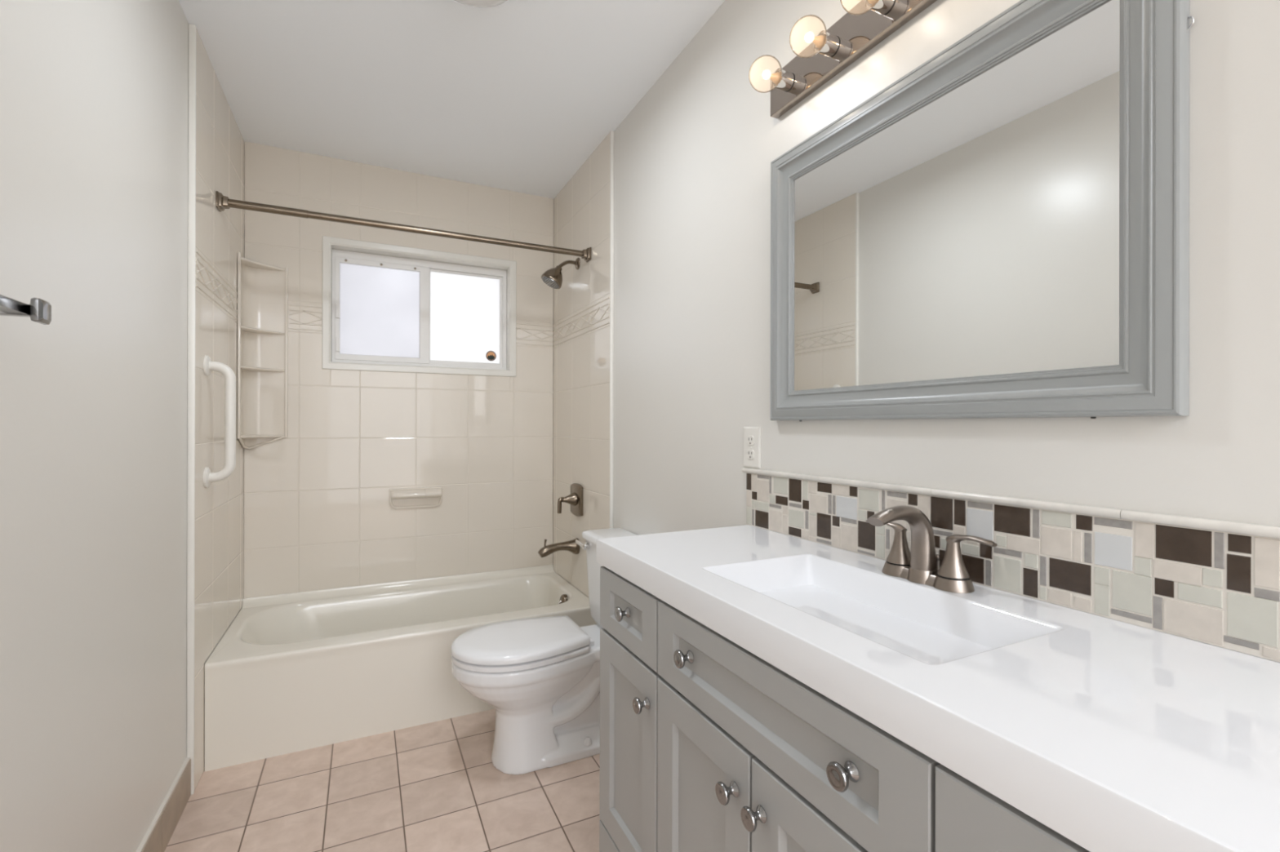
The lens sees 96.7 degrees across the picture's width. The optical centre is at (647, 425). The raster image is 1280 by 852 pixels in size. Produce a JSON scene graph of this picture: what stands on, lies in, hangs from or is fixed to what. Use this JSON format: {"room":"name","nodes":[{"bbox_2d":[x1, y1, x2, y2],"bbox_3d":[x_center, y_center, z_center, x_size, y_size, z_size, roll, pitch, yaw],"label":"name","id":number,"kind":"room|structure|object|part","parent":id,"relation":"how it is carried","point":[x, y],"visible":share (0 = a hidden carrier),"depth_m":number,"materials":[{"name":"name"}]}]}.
{"room":"bathroom","nodes":[
{"label":"bathroom","id":0,"kind":"room"},
{"bbox_2d":[0,0,239,851],"bbox_3d":[-0.467,-0.052,-0.320,0.100,2.497,6.740,0,0,-27],"label":"wall","id":1,"kind":"structure","parent":0,"point":[94,94],"depth_m":1.19,"materials":[{"name":"white paint"}]},
{"bbox_2d":[0,294,51,324],"bbox_3d":[-0.807,-0.172,0.567,0.082,0.040,0.651,0,0,-27],"label":"towel bar","id":2,"kind":"object","parent":1,"relation":"attached to","point":[39,311],"visible":1,"depth_m":0.84,"materials":[{"name":"grey metal"}]},
{"bbox_2d":[136,757,191,851],"bbox_3d":[-0.268,1.135,-0.598,0.012,0.124,5.460,0,0,-27],"label":"baseboard","id":3,"kind":"structure","parent":1,"relation":"attached to","point":[157,838],"depth_m":1.64,"materials":[{"name":"beige tile"}]},
{"bbox_2d":[186,23,244,795],"bbox_3d":[-1.666,-0.053,2.219,0.021,2.497,0.846,0,0,-27],"label":"surround panel","id":4,"kind":"object","parent":1,"relation":"attached to","point":[215,520],"visible":0.92,"depth_m":2.03,"materials":[{"name":"beige plastic"}]},
{"bbox_2d":[203,355,235,488],"bbox_3d":[-1.498,-0.014,1.995,0.086,0.460,0.072,0,0,-27],"label":"grab bar","id":5,"kind":"object","parent":4,"relation":"attached to","point":[229,376],"visible":1,"depth_m":1.99,"materials":[{"name":"white plastic"}]},
{"bbox_2d":[215,191,591,262],"bbox_3d":[-0.947,-0.830,2.432,1.462,0.074,0.060,0,0,-25],"label":"shower rod","id":6,"kind":"object","parent":4,"relation":"attached to","point":[222,202],"visible":1,"depth_m":2.35,"materials":[{"name":"silver metal"}]},
{"bbox_2d":[164,708,600,851],"bbox_3d":[0.227,1.238,0.116,2.100,0.080,6.900,0,0,-27],"label":"floor","id":7,"kind":"structure","parent":0,"point":[436,786],"depth_m":1.81,"materials":[{"name":"beige tile"}]},
{"bbox_2d":[204,564,596,771],"bbox_3d":[-1.038,0.995,2.606,1.459,0.405,0.712,0,0,-27],"label":"bathtub","id":8,"kind":"object","parent":7,"relation":"on","point":[296,672],"visible":0.71,"depth_m":2.25,"materials":[{"name":"white ceramic"}]},
{"bbox_3d":[-0.419,0.870,2.816,0.032,0.067,0.066,0,0,-27],"label":"overflow plate","id":9,"kind":"part","parent":8,"relation":"part of","materials":[{"name":"silver metal"}]},
{"bbox_2d":[450,528,637,774],"bbox_3d":[-0.351,0.816,2.099,0.715,0.766,0.409,0,0,-27],"label":"toilet","id":10,"kind":"object","parent":7,"relation":"on","point":[540,676],"visible":0.8,"depth_m":1.99,"materials":[{"name":"white ceramic"}]},
{"bbox_3d":[-0.470,0.769,2.059,0.462,0.032,0.370,0,0,-27],"label":"lid","id":11,"kind":"part","parent":10,"relation":"part of","materials":[{"name":"white plastic"}]},
{"bbox_3d":[-0.471,0.802,2.059,0.458,0.020,0.368,0,0,-27],"label":"seat","id":12,"kind":"part","parent":10,"relation":"part of","materials":[{"name":"white plastic"}]},
{"bbox_3d":[-0.366,1.003,2.111,0.691,0.390,0.368,0,0,-27],"label":"bowl","id":13,"kind":"part","parent":10,"relation":"part of","materials":[{"name":"white ceramic"}]},
{"bbox_3d":[-0.266,0.485,2.315,0.030,0.032,0.079,0,0,-34],"label":"flush lever","id":14,"kind":"part","parent":10,"relation":"part of","materials":[{"name":"silver metal"}]},
{"bbox_3d":[-0.109,0.637,2.217,0.164,0.346,0.384,0,0,-27],"label":"tank","id":15,"kind":"part","parent":10,"relation":"part of","materials":[{"name":"white ceramic"}]},
{"bbox_3d":[-0.112,0.448,2.215,0.178,0.030,0.400,0,0,-27],"label":"tank lid","id":16,"kind":"part","parent":10,"relation":"part of","materials":[{"name":"white ceramic"}]},
{"bbox_2d":[599,566,1090,851],"bbox_3d":[0.343,0.769,0.954,0.492,0.861,1.208,0,0,-27],"label":"vanity cabinet","id":17,"kind":"object","parent":7,"relation":"on","point":[707,744],"visible":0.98,"depth_m":0.86,"materials":[{"name":"grey paint"}]},
{"bbox_3d":[0.155,1.032,0.859,0.014,0.134,1.199,0,0,-27],"label":"rail","id":18,"kind":"part","parent":17,"relation":"part of","materials":[{"name":"grey paint"}]},
{"bbox_3d":[-0.056,0.415,1.256,0.029,0.032,0.032,0,0,-27],"label":"knob","id":19,"kind":"part","parent":17,"relation":"part of","materials":[{"name":"grey metal"}]},
{"bbox_3d":[-0.045,0.728,1.262,0.014,0.464,0.300,0,0,-27],"label":"door","id":20,"kind":"part","parent":17,"relation":"part of","materials":[{"name":"grey paint"}]},
{"bbox_3d":[-0.045,0.417,1.262,0.014,0.144,0.300,0,0,-27],"label":"drawer","id":21,"kind":"part","parent":17,"relation":"part of","materials":[{"name":"grey paint"}]},
{"bbox_3d":[-0.013,0.565,1.151,0.029,0.032,0.032,0,0,-27],"label":"knob","id":22,"kind":"part","parent":17,"relation":"part of","materials":[{"name":"grey metal"}]},
{"bbox_3d":[0.064,0.415,1.016,0.029,0.032,0.032,0,0,-27],"label":"knob","id":23,"kind":"part","parent":17,"relation":"part of","materials":[{"name":"grey metal"}]},
{"bbox_3d":[0.091,0.729,0.989,0.014,0.464,0.299,0,0,-27],"label":"door","id":24,"kind":"part","parent":17,"relation":"part of","materials":[{"name":"grey paint"}]},
{"bbox_3d":[0.123,0.565,0.878,0.029,0.032,0.032,0,0,-27],"label":"knob","id":25,"kind":"part","parent":17,"relation":"part of","materials":[{"name":"grey metal"}]},
{"bbox_3d":[0.153,0.563,0.818,0.029,0.032,0.032,0,0,-27],"label":"knob","id":26,"kind":"part","parent":17,"relation":"part of","materials":[{"name":"grey metal"}]},
{"bbox_3d":[0.159,0.417,0.854,0.014,0.144,0.603,0,0,-27],"label":"drawer","id":27,"kind":"part","parent":17,"relation":"part of","materials":[{"name":"grey paint"}]},
{"bbox_3d":[0.226,0.729,0.717,0.014,0.464,0.299,0,0,-27],"label":"door","id":28,"kind":"part","parent":17,"relation":"part of","materials":[{"name":"grey paint"}]},
{"bbox_3d":[0.233,0.415,0.677,0.029,0.032,0.032,0,0,-27],"label":"knob","id":29,"kind":"part","parent":17,"relation":"part of","materials":[{"name":"grey metal"}]},
{"bbox_2d":[596,524,1279,851],"bbox_3d":[0.354,0.343,0.965,0.466,0.124,1.229,0,0,-27],"label":"countertop","id":30,"kind":"structure","parent":17,"relation":"on","point":[1113,735],"depth_m":0.63,"materials":[{"name":"white stone"}]},
{"bbox_2d":[866,505,997,593],"bbox_3d":[0.498,0.211,1.036,0.196,0.140,0.197,0,0,17],"label":"faucet","id":31,"kind":"object","parent":30,"relation":"on","point":[920,566],"visible":1,"depth_m":1.01,"materials":[{"name":"silver metal"}]},
{"bbox_3d":[0.470,0.222,1.107,0.050,0.075,0.101,0,0,-27],"label":"handle","id":32,"kind":"part","parent":31,"relation":"part of","materials":[{"name":"silver metal"}]},
{"bbox_3d":[0.481,0.272,1.085,0.065,0.019,0.065,0,0,-27],"label":"handle","id":33,"kind":"part","parent":31,"relation":"part of","materials":[{"name":"silver metal"}]},
{"bbox_3d":[0.454,0.201,1.010,0.145,0.118,0.044,0,0,-27],"label":"spout","id":34,"kind":"part","parent":31,"relation":"part of","materials":[{"name":"silver metal"}]},
{"bbox_3d":[0.533,0.258,1.050,0.010,0.040,0.010,0,0,-27],"label":"lift rod","id":35,"kind":"part","parent":31,"relation":"part of","materials":[{"name":"silver metal"}]},
{"bbox_3d":[0.530,0.272,0.987,0.065,0.019,0.065,0,0,-27],"label":"handle","id":36,"kind":"part","parent":31,"relation":"part of","materials":[{"name":"silver metal"}]},
{"bbox_3d":[0.541,0.222,0.964,0.050,0.075,0.101,0,0,-27],"label":"handle","id":37,"kind":"part","parent":31,"relation":"part of","materials":[{"name":"silver metal"}]},
{"bbox_3d":[0.360,0.417,0.451,0.014,0.144,0.286,0,0,-27],"label":"drawer","id":38,"kind":"part","parent":17,"relation":"part of","materials":[{"name":"grey paint"}]},
{"bbox_2d":[240,142,554,610],"bbox_3d":[-1.232,-0.051,2.996,1.493,2.497,0.122,0,0,-27],"label":"wall","id":39,"kind":"structure","parent":0,"point":[244,143],"depth_m":3.27,"materials":[{"name":"white paint"}]},
{"bbox_2d":[243,141,553,598],"bbox_3d":[-1.194,-0.237,2.925,1.460,2.126,0.005,0,0,-27],"label":"surround panel","id":40,"kind":"object","parent":39,"relation":"attached to","point":[318,514],"visible":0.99,"depth_m":2.87,"materials":[{"name":"beige tile"}]},
{"bbox_2d":[237,252,288,449],"bbox_3d":[-1.775,-0.322,2.582,0.098,0.861,0.229,0,0,21],"label":"corner shelf","id":41,"kind":"object","parent":40,"relation":"attached to","point":[262,288],"visible":1,"depth_m":2.63,"materials":[{"name":"beige plastic"}]},
{"bbox_3d":[-1.779,0.049,2.583,0.080,0.011,0.212,0,0,21],"label":"shelf","id":42,"kind":"part","parent":41,"relation":"part of","materials":[{"name":"beige plastic"}]},
{"bbox_3d":[-1.778,-0.257,2.584,0.080,0.011,0.212,0,0,21],"label":"shelf","id":43,"kind":"part","parent":41,"relation":"part of","materials":[{"name":"beige plastic"}]},
{"bbox_3d":[-1.778,-0.431,2.584,0.080,0.011,0.212,0,0,21],"label":"shelf","id":44,"kind":"part","parent":41,"relation":"part of","materials":[{"name":"beige plastic"}]},
{"bbox_3d":[-1.777,-0.730,2.584,0.080,0.014,0.212,0,0,21],"label":"shelf","id":45,"kind":"part","parent":41,"relation":"part of","materials":[{"name":"beige plastic"}]},
{"bbox_2d":[389,486,442,509],"bbox_3d":[-1.179,0.372,2.898,0.254,0.103,0.065,0,0,-27],"label":"soap dish","id":46,"kind":"object","parent":40,"relation":"attached to","point":[423,497],"visible":1,"depth_m":2.90,"materials":[{"name":"beige ceramic"}]},
{"bbox_2d":[391,488,441,499],"bbox_3d":[-1.178,0.348,2.896,0.238,0.050,0.060,0,0,-27],"label":"tray","id":47,"kind":"object","parent":46,"relation":"on","point":[404,493],"depth_m":2.89,"materials":[{"name":"beige ceramic"}]},
{"bbox_2d":[322,235,516,377],"bbox_3d":[-1.173,-0.592,2.992,0.934,0.640,0.117,0,0,-27],"label":"window","id":48,"kind":"structure","parent":39,"relation":"in","point":[386,308],"depth_m":2.98,"materials":[{"name":"white plastic"}]},
{"bbox_3d":[-1.371,-0.584,2.918,0.379,0.463,0.004,0,0,-27],"label":"pane","id":49,"kind":"part","parent":48,"relation":"part of","materials":[{"name":"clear glass"}]},
{"bbox_3d":[-1.358,-0.583,2.924,0.441,0.509,0.016,0,0,-27],"label":"sash","id":50,"kind":"part","parent":48,"relation":"part of","materials":[{"name":"white glass"}]},
{"bbox_3d":[-1.003,-0.584,3.121,0.385,0.493,0.004,0,0,-27],"label":"pane","id":51,"kind":"part","parent":48,"relation":"part of","materials":[{"name":"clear glass"}]},
{"bbox_3d":[-1.001,-0.582,3.123,0.397,0.508,0.016,0,0,-27],"label":"sash","id":52,"kind":"part","parent":48,"relation":"part of","materials":[{"name":"white glass"}]},
{"bbox_2d":[485,351,496,360],"bbox_3d":[-0.878,-0.390,3.181,0.057,0.057,0.001,0,0,-27],"label":"window sticker","id":53,"kind":"object","parent":48,"relation":"attached to","point":[491,355],"visible":1,"depth_m":3.18,"materials":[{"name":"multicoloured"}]},
{"bbox_2d":[178,0,724,199],"bbox_3d":[0.232,-1.338,0.117,2.100,0.080,6.900,0,0,-27],"label":"ceiling","id":54,"kind":"structure","parent":0,"point":[515,95],"depth_m":2.10,"materials":[{"name":"white paint"}]},
{"bbox_2d":[453,0,507,7],"bbox_3d":[-0.490,-1.257,1.576,0.300,0.083,0.300,0,0,-27],"label":"ceiling light","id":55,"kind":"object","parent":54,"relation":"attached to","point":[476,3],"visible":1,"depth_m":1.65,"materials":[{"name":"white glass"}]},
{"bbox_2d":[554,0,1279,596],"bbox_3d":[0.958,-0.048,0.391,0.100,2.497,6.740,0,0,-27],"label":"wall","id":56,"kind":"structure","parent":0,"point":[693,157],"depth_m":1.31,"materials":[{"name":"white paint"}]},
{"bbox_2d":[552,130,613,598],"bbox_3d":[-0.348,-0.049,2.876,0.018,2.497,0.846,0,0,-27],"label":"surround panel","id":57,"kind":"object","parent":56,"relation":"attached to","point":[583,331],"visible":0.89,"depth_m":2.79,"materials":[{"name":"beige plastic"}]},
{"bbox_2d":[537,537,579,557],"bbox_3d":[-0.447,0.605,2.831,0.205,0.089,0.068,0,0,-27],"label":"tub spout","id":58,"kind":"object","parent":57,"relation":"attached to","point":[571,546],"visible":0.98,"depth_m":2.82,"materials":[{"name":"silver metal"}]},
{"bbox_2d":[541,257,580,288],"bbox_3d":[-0.438,-0.765,2.834,0.189,0.169,0.109,0,0,-27],"label":"showerhead","id":59,"kind":"object","parent":57,"relation":"attached to","point":[553,277],"visible":1,"depth_m":2.80,"materials":[{"name":"silver metal"}]},
{"bbox_3d":[-0.404,-0.805,2.851,0.105,0.053,0.018,0,0,-27],"label":"arm","id":60,"kind":"part","parent":59,"relation":"part of","materials":[{"name":"silver metal"}]},
{"bbox_2d":[557,483,583,516],"bbox_3d":[-0.402,0.374,2.847,0.108,0.164,0.152,0,0,-27],"label":"shower valve","id":61,"kind":"object","parent":57,"relation":"attached to","point":[575,499],"visible":1,"depth_m":2.83,"materials":[{"name":"silver metal"}]},
{"bbox_3d":[-0.410,0.386,2.843,0.090,0.100,0.068,0,0,-27],"label":"lever handle","id":62,"kind":"part","parent":61,"relation":"part of","materials":[{"name":"silver metal"}]},
{"bbox_3d":[-0.361,0.374,2.867,0.018,0.164,0.152,0,0,-27],"label":"plate","id":63,"kind":"part","parent":61,"relation":"part of","materials":[{"name":"silver metal"}]},
{"bbox_2d":[743,426,760,468],"bbox_3d":[0.292,0.061,1.605,0.008,0.116,0.076,0,0,-27],"label":"power outlet","id":64,"kind":"object","parent":56,"relation":"attached to","point":[752,435],"visible":1,"depth_m":1.59,"materials":[{"name":"white plastic"}]},
{"bbox_2d":[746,449,754,459],"bbox_3d":[0.289,0.081,1.603,0.003,0.027,0.031,0,0,-27],"label":"receptacle","id":65,"kind":"object","parent":64,"relation":"attached to","point":[750,453],"depth_m":1.60,"materials":[{"name":"grey plastic"}]},
{"bbox_2d":[746,435,754,445],"bbox_3d":[0.289,0.042,1.603,0.003,0.027,0.031,0,0,-27],"label":"receptacle","id":66,"kind":"object","parent":64,"relation":"attached to","point":[750,439],"depth_m":1.60,"materials":[{"name":"grey plastic"}]},
{"bbox_2d":[748,0,937,119],"bbox_3d":[0.483,-0.866,1.079,0.139,0.102,0.900,0,0,-27],"label":"vanity light","id":67,"kind":"object","parent":56,"relation":"attached to","point":[868,23],"visible":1,"depth_m":1.28,"materials":[{"name":"silver metal"}]},
{"bbox_3d":[0.292,-0.866,1.403,0.088,0.080,0.080,0,0,-27],"label":"bulb","id":68,"kind":"part","parent":67,"relation":"part of","materials":[{"name":"clear glass"}]},
{"bbox_3d":[0.311,-0.866,1.413,0.028,0.025,0.025,0,0,-27],"label":"stem","id":69,"kind":"part","parent":67,"relation":"part of","materials":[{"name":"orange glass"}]},
{"bbox_2d":[771,68,794,91],"bbox_3d":[0.338,-0.866,1.426,0.040,0.043,0.043,0,0,-27],"label":"socket","id":70,"kind":"object","parent":67,"relation":"attached to","point":[783,80],"depth_m":1.41,"materials":[{"name":"silver metal"}]},
{"bbox_3d":[0.359,-0.866,1.268,0.088,0.080,0.080,0,0,-27],"label":"bulb","id":71,"kind":"part","parent":67,"relation":"part of","materials":[{"name":"clear glass"}]},
{"bbox_3d":[0.379,-0.866,1.278,0.028,0.025,0.025,0,0,-27],"label":"stem","id":72,"kind":"part","parent":67,"relation":"part of","materials":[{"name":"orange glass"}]},
{"bbox_2d":[813,30,839,57],"bbox_3d":[0.405,-0.866,1.292,0.040,0.043,0.043,0,0,-27],"label":"socket","id":73,"kind":"object","parent":67,"relation":"attached to","point":[827,44],"depth_m":1.28,"materials":[{"name":"silver metal"}]},
{"bbox_3d":[0.427,-0.866,1.134,0.088,0.080,0.080,0,0,-27],"label":"bulb","id":74,"kind":"part","parent":67,"relation":"part of","materials":[{"name":"clear glass"}]},
{"bbox_3d":[0.446,-0.866,1.143,0.028,0.025,0.025,0,0,-27],"label":"stem","id":75,"kind":"part","parent":67,"relation":"part of","materials":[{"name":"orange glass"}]},
{"bbox_2d":[865,0,894,14],"bbox_3d":[0.473,-0.866,1.157,0.040,0.043,0.043,0,0,-27],"label":"socket","id":76,"kind":"object","parent":67,"relation":"attached to","point":[878,6],"depth_m":1.15,"materials":[{"name":"silver metal"}]},
{"bbox_2d":[769,0,1194,421],"bbox_3d":[0.521,-0.354,1.126,0.026,0.687,0.854,0,0,-27],"label":"wall mirror","id":77,"kind":"object","parent":56,"relation":"attached to","point":[1000,229],"visible":1,"depth_m":0.97,"materials":[{"name":"grey paint"}]},
{"bbox_2d":[742,467,1279,662],"bbox_3d":[0.552,0.201,1.075,0.014,0.160,1.246,0,0,-27],"label":"backsplash","id":78,"kind":"structure","parent":56,"relation":"attached to","point":[1214,582],"depth_m":0.86,"materials":[{"name":"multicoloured tile"}]},
{"bbox_3d":[0.552,0.128,1.075,0.014,0.014,1.246,0,0,-27],"label":"trim","id":79,"kind":"part","parent":78,"relation":"part of","materials":[{"name":"stone"}]}
]}

